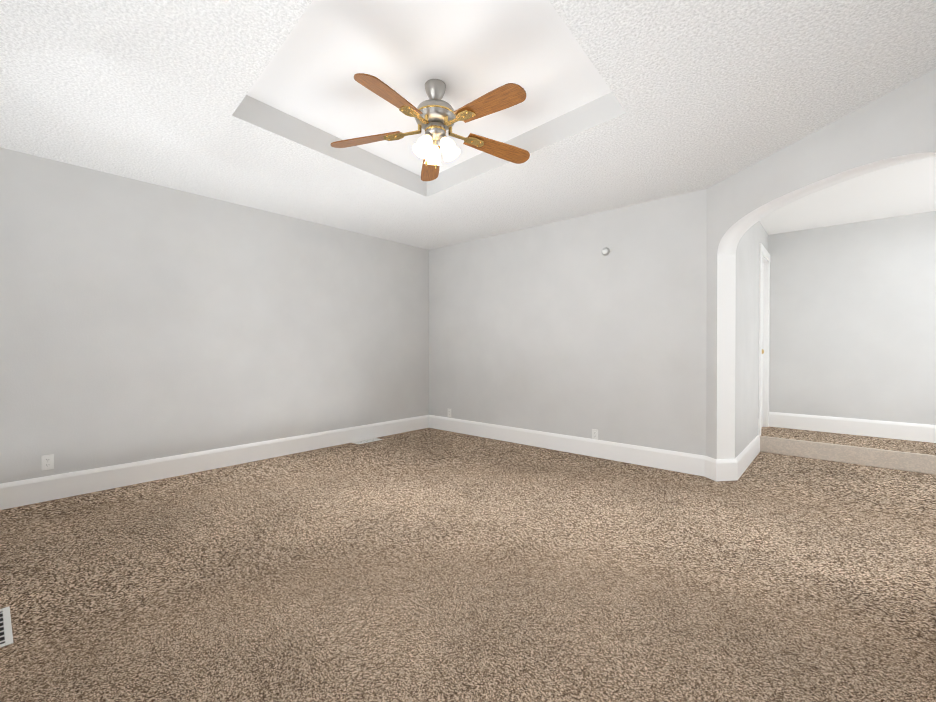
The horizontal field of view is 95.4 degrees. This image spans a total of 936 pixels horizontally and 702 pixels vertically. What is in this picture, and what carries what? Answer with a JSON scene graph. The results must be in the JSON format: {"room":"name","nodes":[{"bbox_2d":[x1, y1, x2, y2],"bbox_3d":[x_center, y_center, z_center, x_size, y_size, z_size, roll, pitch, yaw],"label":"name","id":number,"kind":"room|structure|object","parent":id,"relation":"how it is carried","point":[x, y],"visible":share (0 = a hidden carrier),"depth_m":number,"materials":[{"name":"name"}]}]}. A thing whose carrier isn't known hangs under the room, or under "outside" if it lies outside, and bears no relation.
{"room":"empty living room","nodes":[
{"label":"empty living room","id":0,"kind":"room"},
{"bbox_2d":[0,147,428,483],"bbox_3d":[-2.245,-0.170,4.446,0.150,2.600,5.200,0,0,41],"label":"wall","id":1,"kind":"structure","parent":0,"point":[141,321],"depth_m":3.88,"materials":[{"name":"grey paint"}]},
{"bbox_2d":[41,454,53,470],"bbox_3d":[-3.200,0.848,3.241,0.009,0.115,0.070,0,0,41],"label":"electrical outlet","id":2,"kind":"object","parent":1,"relation":"attached to","point":[47,462],"visible":1,"depth_m":3.24,"materials":[{"name":"white plastic"}]},
{"bbox_2d":[0,427,935,701],"bbox_3d":[1.181,1.103,2.955,7.280,0.274,7.460,0,0,41],"label":"floor","id":3,"kind":"structure","parent":0,"point":[438,565],"depth_m":2.13,"materials":[{"name":"carpet"}]},
{"bbox_2d":[0,606,12,647],"bbox_3d":[-1.963,1.143,1.732,0.356,0.006,0.144,0,0,41],"label":"floor air vent","id":4,"kind":"object","parent":3,"relation":"on","point":[5,626],"visible":1,"depth_m":1.76,"materials":[{"name":"white metal"}]},
{"bbox_2d":[352,438,381,443],"bbox_3d":[-1.254,1.121,5.301,0.144,0.006,0.356,0,0,41],"label":"floor air vent","id":5,"kind":"object","parent":3,"relation":"on","point":[367,441],"visible":1,"depth_m":5.29,"materials":[{"name":"white metal"}]},
{"bbox_2d":[0,0,935,249],"bbox_3d":[1.181,-1.658,2.938,7.280,0.404,7.460,0,0,41],"label":"ceiling","id":6,"kind":"structure","parent":0,"point":[261,104],"depth_m":2.54,"materials":[{"name":"white paint"}]},
{"bbox_2d":[330,73,529,180],"bbox_3d":[-0.176,-1.361,2.571,1.271,0.535,1.300,0,0,41],"label":"ceiling fan","id":7,"kind":"object","parent":6,"relation":"hanging from","point":[435,115],"visible":1,"depth_m":2.55,"materials":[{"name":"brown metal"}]},
{"bbox_2d":[429,189,706,455],"bbox_3d":[0.865,-0.174,5.079,3.695,2.600,0.150,0,0,41],"label":"wall","id":8,"kind":"structure","parent":0,"point":[565,327],"depth_m":4.63,"materials":[{"name":"grey paint"}]},
{"bbox_2d":[0,412,935,509],"bbox_3d":[1.181,0.962,2.954,6.980,0.355,7.160,0,0,41],"label":"baseboard","id":9,"kind":"structure","parent":8,"relation":"attached to","point":[34,490],"depth_m":4.38,"materials":[{"name":"white paint"}]},
{"bbox_2d":[592,429,597,439],"bbox_3d":[1.356,0.894,4.550,0.070,0.115,0.009,0,0,41],"label":"electrical outlet","id":10,"kind":"object","parent":8,"relation":"attached to","point":[595,434],"visible":1,"depth_m":4.54,"materials":[{"name":"white plastic"}]},
{"bbox_2d":[602,247,610,255],"bbox_3d":[1.435,-1.040,4.446,0.094,0.094,0.043,0,0,41],"label":"thermostat","id":11,"kind":"object","parent":8,"relation":"attached to","point":[606,251],"visible":1,"depth_m":4.43,"materials":[{"name":"white plastic"}]},
{"bbox_2d":[735,221,767,457],"bbox_3d":[3.073,-0.171,4.683,0.150,2.600,2.356,0,0,41],"label":"wall","id":12,"kind":"structure","parent":0,"point":[754,236],"depth_m":4.24,"materials":[{"name":"grey paint"}]},
{"bbox_2d":[761,261,763,427],"bbox_3d":[3.533,-0.080,5.122,0.103,2.056,0.608,0,0,41],"label":"door leaf","id":13,"kind":"structure","parent":12,"relation":"in","point":[762,339],"depth_m":5.30,"materials":[{"name":"white paint"}]},
{"bbox_2d":[759,243,769,426],"bbox_3d":[3.499,-0.129,5.151,0.174,2.170,0.800,0,0,41],"label":"door frame","id":14,"kind":"structure","parent":12,"relation":"attached to","point":[765,257],"depth_m":5.34,"materials":[{"name":"white paint"}]},
{"bbox_2d":[706,69,935,458],"bbox_3d":[2.398,-0.160,2.874,0.180,2.600,2.000,0,0,-9],"label":"arch","id":15,"kind":"object","parent":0,"point":[896,127],"visible":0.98,"depth_m":3.11,"materials":[{"name":"grey paint"}]},
{"bbox_2d":[768,211,935,424],"bbox_3d":[5.092,-0.169,4.381,3.285,2.600,0.150,0,0,41],"label":"wall","id":16,"kind":"structure","parent":0,"point":[852,320],"depth_m":4.86,"materials":[{"name":"grey paint"}]}
]}

